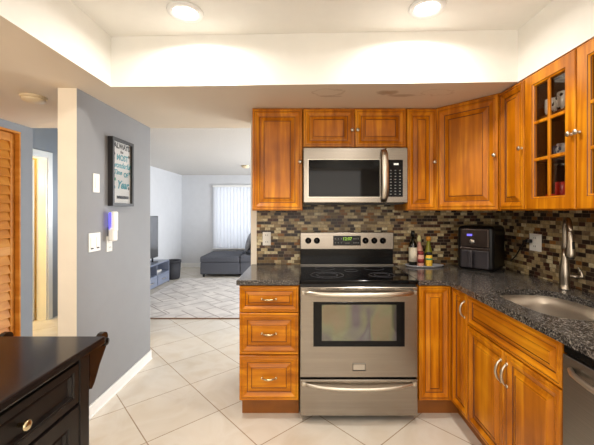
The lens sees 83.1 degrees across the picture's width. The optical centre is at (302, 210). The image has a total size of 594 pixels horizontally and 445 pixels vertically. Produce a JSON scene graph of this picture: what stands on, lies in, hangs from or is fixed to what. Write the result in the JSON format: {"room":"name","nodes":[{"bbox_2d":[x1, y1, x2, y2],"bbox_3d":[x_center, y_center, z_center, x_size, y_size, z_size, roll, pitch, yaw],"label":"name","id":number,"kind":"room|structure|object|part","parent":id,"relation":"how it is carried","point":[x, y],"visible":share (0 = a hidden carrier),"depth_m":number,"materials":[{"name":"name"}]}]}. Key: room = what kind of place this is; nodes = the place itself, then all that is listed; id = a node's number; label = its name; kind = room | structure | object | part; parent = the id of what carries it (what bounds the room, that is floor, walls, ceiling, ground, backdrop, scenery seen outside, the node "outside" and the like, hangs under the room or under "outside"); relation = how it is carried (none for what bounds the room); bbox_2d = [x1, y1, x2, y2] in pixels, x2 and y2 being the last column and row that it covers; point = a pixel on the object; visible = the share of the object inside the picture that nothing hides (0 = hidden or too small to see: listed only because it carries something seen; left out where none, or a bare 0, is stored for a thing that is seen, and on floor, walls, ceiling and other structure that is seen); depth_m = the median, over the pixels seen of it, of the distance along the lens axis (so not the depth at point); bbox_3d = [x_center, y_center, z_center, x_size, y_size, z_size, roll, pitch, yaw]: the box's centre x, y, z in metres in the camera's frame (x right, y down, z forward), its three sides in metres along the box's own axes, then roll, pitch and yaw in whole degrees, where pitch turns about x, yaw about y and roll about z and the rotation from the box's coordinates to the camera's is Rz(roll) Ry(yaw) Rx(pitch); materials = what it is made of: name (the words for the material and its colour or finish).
{"room":"kitchen","nodes":[
{"label":"kitchen","id":0,"kind":"room"},
{"bbox_2d":[0,119,32,335],"bbox_3d":[-2.570,0.143,0.755,0.120,2.440,4.710,0,0,0],"label":"wall","id":1,"kind":"structure","parent":0,"point":[26,132],"depth_m":3.04,"materials":[{"name":"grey paint"}]},
{"bbox_2d":[0,127,20,335],"bbox_3d":[-2.567,0.332,2.513,0.125,2.062,0.925,0,0,0],"label":"door","id":2,"kind":"structure","parent":1,"relation":"in","point":[10,140],"depth_m":2.92,"materials":[{"name":"brown wood"}]},
{"bbox_3d":[-2.560,0.336,2.736,0.038,2.025,0.441,0,0,0],"label":"louvered panel","id":3,"kind":"part","parent":2,"relation":"part of","materials":[{"name":"brown wood"}]},
{"bbox_2d":[33,158,36,307],"bbox_3d":[-3.960,0.143,3.800,1.280,2.440,2.000,0,0,0],"label":"wall","id":4,"kind":"structure","parent":0,"point":[34,159],"depth_m":4.70,"materials":[{"name":"yellow paint"}]},
{"bbox_2d":[33,128,57,316],"bbox_3d":[-3.260,0.143,3.800,0.120,2.440,1.600,0,0,0],"label":"wall","id":5,"kind":"structure","parent":0,"point":[44,139],"depth_m":4.31,"materials":[{"name":"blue paint"}]},
{"bbox_2d":[33,160,33,319],"bbox_3d":[-3.700,0.358,4.147,0.720,1.990,0.035,0,0,0],"label":"door","id":6,"kind":"structure","parent":5,"relation":"in","point":[33,160],"depth_m":4.15,"materials":[{"name":"white paint"}]},
{"bbox_2d":[33,149,52,319],"bbox_3d":[-3.252,0.313,3.796,0.137,2.100,0.932,0,0,0],"label":"trim","id":7,"kind":"structure","parent":5,"relation":"attached to","point":[44,165],"depth_m":4.17,"materials":[{"name":"white paint"}]},
{"bbox_2d":[58,88,149,405],"bbox_3d":[-1.469,0.248,2.590,0.118,2.230,1.005,0,0,0],"label":"wall","id":8,"kind":"structure","parent":0,"point":[101,290],"depth_m":2.33,"materials":[{"name":"grey paint"}]},
{"bbox_2d":[88,232,99,251],"bbox_3d":[-1.405,0.210,2.262,0.009,0.125,0.125,0,0,0],"label":"light switch","id":9,"kind":"object","parent":8,"relation":"attached to","point":[93,238],"visible":1,"depth_m":2.25,"materials":[{"name":"white plastic"}]},
{"bbox_2d":[93,173,99,192],"bbox_3d":[-1.405,-0.190,2.280,0.008,0.128,0.070,0,0,0],"label":"light switch","id":10,"kind":"object","parent":8,"relation":"attached to","point":[96,177],"visible":1,"depth_m":2.28,"materials":[{"name":"white plastic"}]},
{"bbox_2d":[106,236,111,251],"bbox_3d":[-1.405,0.238,2.435,0.008,0.112,0.068,0,0,0],"label":"outlet","id":11,"kind":"object","parent":8,"relation":"attached to","point":[108,243],"visible":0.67,"depth_m":2.42,"materials":[{"name":"white plastic"}]},
{"bbox_2d":[109,211,117,240],"bbox_3d":[-1.375,0.111,2.428,0.043,0.215,0.066,0,0,0],"label":"plug","id":12,"kind":"object","parent":8,"relation":"attached to","point":[113,216],"visible":1,"depth_m":2.41,"materials":[{"name":"white plastic"}]},
{"bbox_2d":[89,350,151,419],"bbox_3d":[-1.399,1.323,2.590,0.021,0.080,1.005,0,0,0],"label":"baseboard","id":13,"kind":"structure","parent":8,"relation":"attached to","point":[101,401],"depth_m":2.52,"materials":[{"name":"white paint"}]},
{"bbox_2d":[108,136,133,205],"bbox_3d":[-1.391,-0.289,2.568,0.038,0.505,0.300,0,0,0],"label":"framed sign","id":14,"kind":"object","parent":8,"relation":"attached to","point":[120,152],"visible":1,"depth_m":2.55,"materials":[{"name":"black wood"}]},
{"bbox_2d":[150,166,181,262],"bbox_3d":[-2.990,0.113,6.445,0.120,2.500,3.550,0,0,0],"label":"wall","id":15,"kind":"structure","parent":0,"point":[165,186],"depth_m":7.24,"materials":[{"name":"grey paint"}]},
{"bbox_2d":[150,128,250,174],"bbox_3d":[-0.665,-1.002,5.595,4.530,0.270,5.010,0,0,0],"label":"ceiling","id":16,"kind":"structure","parent":0,"point":[182,151],"depth_m":4.80,"materials":[{"name":"white paint"}]},
{"bbox_2d":[182,175,250,262],"bbox_3d":[-0.665,0.113,8.160,4.530,2.500,0.120,0,0,0],"label":"wall","id":17,"kind":"structure","parent":0,"point":[197,190],"depth_m":8.10,"materials":[{"name":"grey paint"}]},
{"bbox_2d":[182,263,199,266],"bbox_3d":[-0.665,1.308,8.089,4.530,0.110,0.021,0,0,0],"label":"baseboard","id":18,"kind":"structure","parent":17,"relation":"attached to","point":[183,264],"depth_m":8.09,"materials":[{"name":"white paint"}]},
{"bbox_2d":[212,248,244,248],"bbox_3d":[-1.250,0.910,8.085,1.860,0.026,0.070,0,0,0],"label":"trim","id":19,"kind":"structure","parent":17,"relation":"attached to","point":[212,248],"depth_m":8.05,"materials":[{"name":"white paint"}]},
{"bbox_2d":[213,185,250,247],"bbox_3d":[-1.238,0.131,8.060,1.863,1.515,0.060,0,0,0],"label":"vertical blind","id":20,"kind":"object","parent":17,"relation":"attached to","point":[231,203],"visible":0.53,"depth_m":8.05,"materials":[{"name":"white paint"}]},
{"bbox_2d":[251,120,256,264],"bbox_3d":[0.580,0.248,2.890,2.040,2.230,0.120,0,0,0],"label":"wall","id":21,"kind":"structure","parent":0,"point":[253,213],"depth_m":2.83,"materials":[{"name":"beige paint"}]},
{"bbox_2d":[252,108,302,210],"bbox_3d":[-0.191,-0.385,2.640,0.375,0.763,0.376,0,0,0],"label":"upper cabinet","id":22,"kind":"object","parent":21,"relation":"attached to","point":[277,133],"visible":1,"depth_m":2.48,"materials":[{"name":"brown wood"}]},
{"bbox_2d":[303,108,405,147],"bbox_3d":[0.383,-0.618,2.640,0.764,0.297,0.376,0,0,0],"label":"upper cabinet","id":23,"kind":"object","parent":21,"relation":"attached to","point":[322,127],"visible":0.96,"depth_m":2.48,"materials":[{"name":"brown wood"}]},
{"bbox_3d":[0.192,-0.614,2.489,0.375,0.278,0.020,0,0,0],"label":"door","id":24,"kind":"part","parent":23,"relation":"part of","materials":[{"name":"brown wood"}]},
{"bbox_2d":[303,148,407,204],"bbox_3d":[0.382,-0.256,2.595,0.760,0.414,0.450,0,0,0],"label":"microwave","id":25,"kind":"object","parent":23,"relation":"attached to","point":[331,176],"visible":1,"depth_m":2.43,"materials":[{"name":"metal"}]},
{"bbox_3d":[0.586,-0.256,2.403,0.047,0.383,0.065,0,0,0],"label":"handle","id":26,"kind":"part","parent":25,"relation":"part of","materials":[{"name":"silver metal"}]},
{"bbox_3d":[0.683,-0.260,2.447,0.158,0.402,0.034,0,0,0],"label":"control panel","id":27,"kind":"part","parent":25,"relation":"part of","materials":[{"name":"metal"}]},
{"bbox_3d":[0.575,-0.614,2.489,0.375,0.278,0.020,0,0,0],"label":"door","id":28,"kind":"part","parent":23,"relation":"part of","materials":[{"name":"brown wood"}]},
{"bbox_2d":[257,204,491,263],"bbox_3d":[0.601,0.338,2.826,1.982,0.850,0.008,0,0,0],"label":"tiled wall","id":29,"kind":"structure","parent":21,"relation":"attached to","point":[285,227],"depth_m":2.82,"materials":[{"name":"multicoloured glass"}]},
{"bbox_2d":[263,232,270,244],"bbox_3d":[-0.305,0.233,2.817,0.068,0.112,0.008,0,0,0],"label":"outlet","id":30,"kind":"object","parent":29,"relation":"attached to","point":[266,235],"visible":1,"depth_m":2.82,"materials":[{"name":"white plastic"}]},
{"bbox_2d":[394,108,436,210],"bbox_3d":[0.879,-0.385,2.640,0.220,0.763,0.376,0,0,0],"label":"upper cabinet","id":31,"kind":"object","parent":21,"relation":"attached to","point":[420,122],"visible":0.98,"depth_m":2.48,"materials":[{"name":"brown wood"}]},
{"bbox_3d":[0.879,-0.381,2.489,0.214,0.744,0.020,0,0,0],"label":"door","id":32,"kind":"part","parent":31,"relation":"part of","materials":[{"name":"brown wood"}]},
{"bbox_2d":[33,267,481,444],"bbox_3d":[-1.490,1.393,3.235,6.420,0.060,9.970,0,0,0],"label":"floor","id":33,"kind":"structure","parent":0,"point":[187,393],"depth_m":2.21,"materials":[{"name":"beige tile"}]},
{"bbox_2d":[0,332,108,444],"bbox_3d":[-0.898,0.899,0.714,0.420,0.927,1.031,0,0,0],"label":"kitchen cart","id":34,"kind":"object","parent":33,"relation":"on","point":[46,382],"visible":1,"depth_m":0.99,"materials":[{"name":"brown wood"}]},
{"bbox_3d":[-0.714,0.548,0.857,0.029,0.029,0.029,0,0,0],"label":"knob","id":35,"kind":"part","parent":34,"relation":"part of","materials":[{"name":"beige metal"}]},
{"bbox_3d":[-0.726,0.548,0.857,0.018,0.126,0.430,0,0,0],"label":"drawer","id":36,"kind":"part","parent":34,"relation":"part of","materials":[{"name":"brown wood"}]},
{"bbox_3d":[-0.726,0.947,0.857,0.018,0.652,0.430,0,0,0],"label":"door","id":37,"kind":"part","parent":34,"relation":"part of","materials":[{"name":"brown wood"}]},
{"bbox_2d":[150,259,168,289],"bbox_3d":[-2.735,1.151,5.710,0.351,0.425,1.580,0,0,0],"label":"media console","id":38,"kind":"object","parent":33,"relation":"on","point":[156,279],"visible":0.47,"depth_m":6.10,"materials":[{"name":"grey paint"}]},
{"bbox_2d":[150,216,157,261],"bbox_3d":[-2.755,0.515,5.720,0.190,0.845,1.240,0,0,0],"label":"television","id":39,"kind":"object","parent":38,"relation":"on","point":[153,219],"visible":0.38,"depth_m":6.14,"materials":[{"name":"black plastic"}]},
{"bbox_3d":[-2.591,1.248,5.705,0.016,0.170,0.490,0,0,0],"label":"drawer","id":40,"kind":"part","parent":38,"relation":"part of","materials":[{"name":"grey paint"}]},
{"bbox_3d":[-2.591,1.248,6.215,0.016,0.170,0.490,0,0,0],"label":"drawer","id":41,"kind":"part","parent":38,"relation":"part of","materials":[{"name":"grey paint"}]},
{"bbox_2d":[169,259,180,279],"bbox_3d":[-2.640,1.178,6.760,0.350,0.370,0.350,0,0,0],"label":"basket","id":42,"kind":"object","parent":33,"relation":"on","point":[174,264],"visible":0.6,"depth_m":6.64,"materials":[{"name":"grey plastic"}]},
{"bbox_2d":[150,278,238,318],"bbox_3d":[-0.575,1.357,5.486,3.760,0.013,2.528,0,0,0],"label":"area rug","id":43,"kind":"object","parent":33,"relation":"on","point":[185,298],"visible":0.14,"depth_m":5.06,"materials":[{"name":"beige carpet"}]},
{"bbox_2d":[200,250,250,276],"bbox_3d":[-1.423,0.943,7.404,1.405,0.840,1.032,0,0,0],"label":"sectional sofa","id":44,"kind":"object","parent":33,"relation":"on","point":[214,262],"visible":0.55,"depth_m":6.90,"materials":[{"name":"grey fabric"}]},
{"bbox_2d":[200,251,244,262],"bbox_3d":[-1.716,1.003,7.406,0.817,0.130,1.028,0,0,0],"label":"cushion","id":45,"kind":"object","parent":44,"relation":"on","point":[214,256],"depth_m":6.91,"materials":[{"name":"grey fabric"}]},
{"bbox_2d":[240,250,250,261],"bbox_3d":[-1.166,0.991,7.404,0.272,0.145,1.032,0,0,0],"label":"seat cushion","id":46,"kind":"object","parent":44,"relation":"on","point":[245,256],"depth_m":6.89,"materials":[{"name":"grey fabric"}]},
{"bbox_3d":[-1.009,1.181,7.410,0.578,0.255,1.020,0,0,0],"label":"seat","id":47,"kind":"part","parent":44,"relation":"part of","materials":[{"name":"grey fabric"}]},
{"bbox_2d":[245,233,250,251],"bbox_3d":[-1.160,0.668,7.350,0.202,0.438,0.460,0,0,0],"label":"throw pillow","id":48,"kind":"object","parent":44,"relation":"on","point":[248,241],"visible":0.58,"depth_m":7.15,"materials":[{"name":"grey fabric"}]},
{"bbox_2d":[239,285,299,412],"bbox_3d":[-0.222,0.922,2.483,0.393,0.881,0.673,0,0,0],"label":"base cabinet","id":49,"kind":"object","parent":33,"relation":"on","point":[269,315],"visible":0.98,"depth_m":2.18,"materials":[{"name":"brown wood"}]},
{"bbox_2d":[236,264,299,284],"bbox_3d":[-0.227,0.465,2.494,0.410,0.032,0.653,0,0,0],"label":"countertop","id":50,"kind":"structure","parent":49,"relation":"on","point":[256,274],"depth_m":2.33,"materials":[{"name":"stone"}]},
{"bbox_3d":[-0.222,1.087,2.189,0.385,0.291,0.020,0,0,0],"label":"drawer","id":51,"kind":"part","parent":49,"relation":"part of","materials":[{"name":"brown wood"}]},
{"bbox_3d":[-0.222,1.087,2.165,0.107,0.017,0.037,0,0,0],"label":"handle","id":52,"kind":"part","parent":49,"relation":"part of","materials":[{"name":"beige metal"}]},
{"bbox_3d":[-0.222,0.798,2.189,0.385,0.269,0.020,0,0,0],"label":"drawer","id":53,"kind":"part","parent":49,"relation":"part of","materials":[{"name":"brown wood"}]},
{"bbox_3d":[-0.222,0.798,2.165,0.107,0.017,0.037,0,0,0],"label":"handle","id":54,"kind":"part","parent":49,"relation":"part of","materials":[{"name":"beige metal"}]},
{"bbox_3d":[-0.222,0.573,2.189,0.385,0.168,0.020,0,0,0],"label":"drawer","id":55,"kind":"part","parent":49,"relation":"part of","materials":[{"name":"brown wood"}]},
{"bbox_3d":[-0.222,0.573,2.165,0.107,0.017,0.037,0,0,0],"label":"handle","id":56,"kind":"part","parent":49,"relation":"part of","materials":[{"name":"beige metal"}]},
{"bbox_2d":[300,232,417,415],"bbox_3d":[0.358,0.768,2.448,0.766,1.190,0.740,0,0,0],"label":"electric range","id":57,"kind":"object","parent":33,"relation":"on","point":[359,311],"visible":1,"depth_m":2.14,"materials":[{"name":"silver metal"}]},
{"bbox_3d":[0.358,0.244,2.772,0.766,0.143,0.093,0,0,0],"label":"control panel","id":58,"kind":"part","parent":57,"relation":"part of","materials":[{"name":"metal"}]},
{"bbox_3d":[0.358,1.195,2.158,0.752,0.232,0.034,0,0,0],"label":"storage drawer","id":59,"kind":"part","parent":57,"relation":"part of","materials":[{"name":"metal"}]},
{"bbox_3d":[0.358,0.776,2.158,0.752,0.578,0.034,0,0,0],"label":"oven door","id":60,"kind":"part","parent":57,"relation":"part of","materials":[{"name":"metal"}]},
{"bbox_2d":[300,266,417,283],"bbox_3d":[0.358,0.457,2.445,0.760,0.026,0.600,0,0,0],"label":"cooktop","id":61,"kind":"object","parent":57,"relation":"in","point":[308,274],"depth_m":2.31,"materials":[{"name":"black glass"}]},
{"bbox_3d":[0.358,1.111,2.118,0.728,0.044,0.050,0,0,0],"label":"handle","id":62,"kind":"part","parent":57,"relation":"part of","materials":[{"name":"silver metal"}]},
{"bbox_3d":[0.358,0.525,2.112,0.734,0.036,0.068,0,0,0],"label":"handle","id":63,"kind":"part","parent":57,"relation":"part of","materials":[{"name":"silver metal"}]},
{"bbox_3d":[0.508,0.241,2.709,0.050,0.050,0.032,0,0,0],"label":"knob","id":64,"kind":"part","parent":57,"relation":"part of","materials":[{"name":"black plastic"}]},
{"bbox_3d":[0.580,0.241,2.709,0.050,0.050,0.032,0,0,0],"label":"knob","id":65,"kind":"part","parent":57,"relation":"part of","materials":[{"name":"black plastic"}]},
{"bbox_2d":[416,284,479,440],"bbox_3d":[1.171,0.922,2.397,0.841,0.881,0.845,0,0,0],"label":"base cabinet","id":66,"kind":"object","parent":33,"relation":"on","point":[442,309],"visible":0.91,"depth_m":2.18,"materials":[{"name":"brown wood"}]},
{"bbox_3d":[0.859,0.861,2.189,0.209,0.744,0.020,0,0,0],"label":"door","id":67,"kind":"part","parent":66,"relation":"part of","materials":[{"name":"brown wood"}]},
{"bbox_3d":[0.974,0.861,2.078,0.020,0.744,0.200,0,0,0],"label":"door","id":68,"kind":"part","parent":66,"relation":"part of","materials":[{"name":"brown wood"}]},
{"bbox_3d":[0.950,0.588,2.003,0.036,0.112,0.017,0,0,0],"label":"handle","id":69,"kind":"part","parent":66,"relation":"part of","materials":[{"name":"silver metal"}]},
{"bbox_2d":[394,264,593,358],"bbox_3d":[1.170,0.465,1.720,0.842,0.032,2.201,0,0,0],"label":"countertop","id":70,"kind":"structure","parent":66,"relation":"on","point":[487,288],"depth_m":1.89,"materials":[{"name":"stone"}]},
{"bbox_2d":[405,263,442,267],"bbox_3d":[0.985,0.442,2.722,0.310,0.014,0.170,0,0,0],"label":"serving tray","id":71,"kind":"object","parent":70,"relation":"on","point":[434,265],"visible":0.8,"depth_m":2.67,"materials":[{"name":"grey metal"}]},
{"bbox_2d":[409,230,416,265],"bbox_3d":[0.895,0.301,2.728,0.067,0.285,0.067,0,0,0],"label":"oil bottle","id":72,"kind":"object","parent":71,"relation":"on","point":[412,244],"visible":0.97,"depth_m":2.70,"materials":[{"name":"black glass"}]},
{"bbox_2d":[417,235,422,265],"bbox_3d":[0.952,0.321,2.745,0.057,0.246,0.057,0,0,0],"label":"sauce bottle","id":73,"kind":"object","parent":71,"relation":"on","point":[419,246],"visible":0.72,"depth_m":2.73,"materials":[{"name":"pink glass"}]},
{"bbox_2d":[418,251,423,265],"bbox_3d":[0.944,0.385,2.682,0.049,0.118,0.049,0,0,0],"label":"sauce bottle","id":74,"kind":"object","parent":71,"relation":"on","point":[420,253],"visible":0.88,"depth_m":2.66,"materials":[{"name":"glass"}]},
{"bbox_2d":[425,236,431,264],"bbox_3d":[1.028,0.326,2.745,0.057,0.236,0.057,0,0,0],"label":"sauce bottle","id":75,"kind":"object","parent":71,"relation":"on","point":[428,238],"visible":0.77,"depth_m":2.73,"materials":[{"name":"green"}]},
{"bbox_2d":[425,252,432,265],"bbox_3d":[1.008,0.387,2.680,0.053,0.114,0.053,0,0,0],"label":"spice jar","id":76,"kind":"object","parent":71,"relation":"on","point":[428,258],"visible":0.91,"depth_m":2.66,"materials":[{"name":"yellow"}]},
{"bbox_3d":[1.008,0.397,2.680,0.052,0.095,0.052,0,0,0],"label":"glass","id":77,"kind":"part","parent":76,"relation":"part of","materials":[{"name":"yellow glass"}]},
{"bbox_2d":[458,224,503,271],"bbox_3d":[1.365,0.280,2.581,0.256,0.338,0.348,0,0,45],"label":"air fryer","id":78,"kind":"object","parent":70,"relation":"on","point":[480,247],"visible":1,"depth_m":2.48,"materials":[{"name":"black plastic"}]},
{"bbox_3d":[1.246,0.356,2.488,0.032,0.125,0.048,0,0,45],"label":"handle","id":79,"kind":"part","parent":78,"relation":"part of","materials":[{"name":"black plastic"}]},
{"bbox_3d":[1.281,0.202,2.497,0.200,0.143,0.025,0,0,45],"label":"control panel","id":80,"kind":"part","parent":78,"relation":"part of","materials":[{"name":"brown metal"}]},
{"bbox_3d":[1.281,0.357,2.497,0.200,0.138,0.026,0,0,45],"label":"basket drawer","id":81,"kind":"part","parent":78,"relation":"part of","materials":[{"name":"black plastic"}]},
{"bbox_2d":[501,295,593,320],"bbox_3d":[1.235,0.592,1.645,0.440,0.222,0.590,0,0,0],"label":"sink","id":82,"kind":"object","parent":70,"relation":"in","point":[557,307],"visible":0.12,"depth_m":1.86,"materials":[{"name":"metal"}]},
{"bbox_2d":[558,217,584,289],"bbox_3d":[1.486,0.242,1.882,0.159,0.414,0.112,0,0,-34],"label":"kitchen faucet","id":83,"kind":"object","parent":70,"relation":"on","point":[568,240],"visible":1,"depth_m":1.90,"materials":[{"name":"silver metal"}]},
{"bbox_3d":[1.481,0.129,1.876,0.025,0.189,0.133,0,0,25],"label":"gooseneck spout","id":84,"kind":"part","parent":83,"relation":"part of","materials":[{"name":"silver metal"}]},
{"bbox_3d":[1.549,0.351,1.899,0.072,0.069,0.026,0,0,35],"label":"lever","id":85,"kind":"part","parent":83,"relation":"part of","materials":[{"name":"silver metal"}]},
{"bbox_2d":[467,295,564,444],"bbox_3d":[1.260,0.922,1.610,0.657,0.881,0.726,0,0,0],"label":"base cabinet","id":86,"kind":"object","parent":33,"relation":"on","point":[515,370],"visible":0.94,"depth_m":1.56,"materials":[{"name":"brown wood"}]},
{"bbox_3d":[0.974,0.953,1.790,0.020,0.560,0.357,0,0,0],"label":"door","id":87,"kind":"part","parent":86,"relation":"part of","materials":[{"name":"brown wood"}]},
{"bbox_3d":[0.950,0.778,1.634,0.037,0.122,0.017,0,0,0],"label":"handle","id":88,"kind":"part","parent":86,"relation":"part of","materials":[{"name":"silver metal"}]},
{"bbox_3d":[0.950,0.778,1.586,0.037,0.122,0.017,0,0,0],"label":"handle","id":89,"kind":"part","parent":86,"relation":"part of","materials":[{"name":"silver metal"}]},
{"bbox_3d":[0.974,0.953,1.429,0.020,0.560,0.357,0,0,0],"label":"door","id":90,"kind":"part","parent":86,"relation":"part of","materials":[{"name":"brown wood"}]},
{"bbox_2d":[563,345,593,444],"bbox_3d":[1.234,0.927,0.943,0.662,0.872,0.597,0,0,0],"label":"dishwasher","id":91,"kind":"object","parent":33,"relation":"on","point":[578,368],"visible":0.91,"depth_m":1.17,"materials":[{"name":"silver metal"}]},
{"bbox_3d":[0.934,0.568,0.944,0.063,0.019,0.520,0,0,0],"label":"handle","id":92,"kind":"part","parent":91,"relation":"part of","materials":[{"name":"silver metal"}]},
{"bbox_2d":[0,0,593,127],"bbox_3d":[-0.750,-0.922,0.749,4.700,0.310,4.698,0,0,0],"label":"ceiling","id":93,"kind":"structure","parent":0,"point":[183,81],"depth_m":2.03,"materials":[{"name":"white paint"}]},
{"bbox_2d":[19,93,47,103],"bbox_3d":[-1.810,-0.748,2.250,0.152,0.038,0.152,0,0,0],"label":"smoke detector","id":94,"kind":"object","parent":93,"relation":"attached to","point":[31,98],"visible":1,"depth_m":2.21,"materials":[{"name":"beige plastic"}]},
{"bbox_2d":[71,0,552,36],"bbox_3d":[-0.750,-1.107,0.745,4.700,0.060,4.690,0,0,0],"label":"ceiling","id":95,"kind":"structure","parent":0,"point":[117,18],"depth_m":1.85,"materials":[{"name":"white paint"}]},
{"bbox_2d":[166,1,203,22],"bbox_3d":[-0.635,-1.071,1.810,0.192,0.011,0.192,0,0,0],"label":"recessed light","id":96,"kind":"object","parent":95,"relation":"in","point":[183,11],"visible":1,"depth_m":1.80,"materials":[{"name":"white paint"}]},
{"bbox_2d":[408,0,446,18],"bbox_3d":[0.655,-1.071,1.770,0.192,0.011,0.192,0,0,0],"label":"recessed light","id":97,"kind":"object","parent":95,"relation":"in","point":[419,9],"visible":1,"depth_m":1.77,"materials":[{"name":"white paint"}]},
{"bbox_3d":[1.660,0.113,3.250,0.120,2.500,9.940,0,0,0],"label":"wall","id":98,"kind":"structure","parent":0,"visible":0},
{"bbox_2d":[492,210,593,292],"bbox_3d":[1.596,0.338,1.725,0.008,0.850,2.210,0,0,0],"label":"tiled wall","id":99,"kind":"structure","parent":98,"relation":"attached to","point":[518,226],"depth_m":2.17,"materials":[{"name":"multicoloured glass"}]},
{"bbox_2d":[435,93,501,210],"bbox_3d":[1.288,-0.385,2.487,0.606,0.763,0.667,0,0,0],"label":"upper cabinet","id":100,"kind":"object","parent":99,"relation":"attached to","point":[467,132],"visible":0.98,"depth_m":2.31,"materials":[{"name":"brown wood"}]},
{"bbox_2d":[510,239,531,260],"bbox_3d":[1.565,0.286,2.414,0.034,0.181,0.208,0,0,0],"label":"power cord","id":101,"kind":"object","parent":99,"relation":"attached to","point":[525,240],"visible":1,"depth_m":2.38,"materials":[{"name":"black plastic"}]},
{"bbox_2d":[499,77,567,210],"bbox_3d":[1.414,-0.385,2.041,0.354,0.763,0.249,0,0,0],"label":"upper cabinet","id":102,"kind":"object","parent":99,"relation":"attached to","point":[512,100],"visible":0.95,"depth_m":2.03,"materials":[{"name":"brown wood"}]},
{"bbox_3d":[1.274,-0.381,2.041,0.020,0.744,0.243,0,0,0],"label":"door","id":103,"kind":"part","parent":102,"relation":"part of","materials":[{"name":"brown wood"}]},
{"bbox_2d":[530,233,541,251],"bbox_3d":[1.587,0.215,2.290,0.008,0.118,0.115,0,0,0],"label":"outlet","id":104,"kind":"object","parent":99,"relation":"attached to","point":[536,245],"visible":0.98,"depth_m":2.27,"materials":[{"name":"white plastic"}]},
{"bbox_2d":[525,38,593,209],"bbox_3d":[1.414,-0.385,1.554,0.352,0.763,0.718,0,0,0],"label":"upper cabinet","id":105,"kind":"object","parent":99,"relation":"attached to","point":[572,125],"visible":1,"depth_m":1.65,"materials":[{"name":"brown wood"}]},
{"bbox_2d":[545,97,556,114],"bbox_3d":[1.360,-0.564,1.817,0.072,0.088,0.086,0,0,2],"label":"mug","id":106,"kind":"object","parent":105,"relation":"on","point":[554,100],"visible":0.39,"depth_m":1.79,"materials":[{"name":"ceramic"}]},
{"bbox_2d":[537,107,564,120],"bbox_3d":[1.446,-0.513,1.553,0.271,0.012,0.680,0,0,0],"label":"shelf","id":107,"kind":"object","parent":105,"relation":"attached to","point":[560,118],"depth_m":1.82,"materials":[{"name":"brown wood"}]},
{"bbox_2d":[537,156,564,163],"bbox_3d":[1.446,-0.274,1.553,0.271,0.012,0.680,0,0,0],"label":"shelf","id":108,"kind":"object","parent":105,"relation":"attached to","point":[558,160],"depth_m":1.81,"materials":[{"name":"brown wood"}]},
{"bbox_2d":[552,146,555,153],"bbox_3d":[1.407,-0.318,1.838,0.082,0.075,0.068,0,0,-23],"label":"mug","id":109,"kind":"object","parent":105,"relation":"on","point":[553,147],"visible":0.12,"depth_m":1.83,"materials":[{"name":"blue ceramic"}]},
{"bbox_2d":[555,181,564,194],"bbox_3d":[1.372,-0.086,1.738,0.104,0.130,0.088,0,0,33],"label":"mug","id":110,"kind":"object","parent":105,"relation":"in","point":[559,186],"visible":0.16,"depth_m":1.72,"materials":[{"name":"red ceramic"}]},
{"bbox_2d":[556,143,564,152],"bbox_3d":[1.363,-0.316,1.735,0.072,0.070,0.086,0,0,-10],"label":"mug","id":111,"kind":"object","parent":105,"relation":"on","point":[560,147],"visible":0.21,"depth_m":1.73,"materials":[{"name":"white ceramic"}]},
{"bbox_2d":[557,90,564,109],"bbox_3d":[1.369,-0.569,1.732,0.091,0.098,0.076,0,0,23],"label":"mug","id":112,"kind":"object","parent":105,"relation":"on","point":[561,94],"visible":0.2,"depth_m":1.72,"materials":[{"name":"ceramic"}]},
{"bbox_3d":[1.251,-0.362,1.576,0.027,0.027,0.027,0,0,0],"label":"knob","id":113,"kind":"part","parent":105,"relation":"part of","materials":[{"name":"silver metal"}]},
{"bbox_3d":[1.251,-0.362,1.532,0.027,0.027,0.027,0,0,0],"label":"knob","id":114,"kind":"part","parent":105,"relation":"part of","materials":[{"name":"silver metal"}]},
{"bbox_3d":[1.274,-0.381,1.374,0.020,0.744,0.352,0,0,0],"label":"door","id":115,"kind":"part","parent":105,"relation":"part of","materials":[{"name":"brown wood"}]}
]}

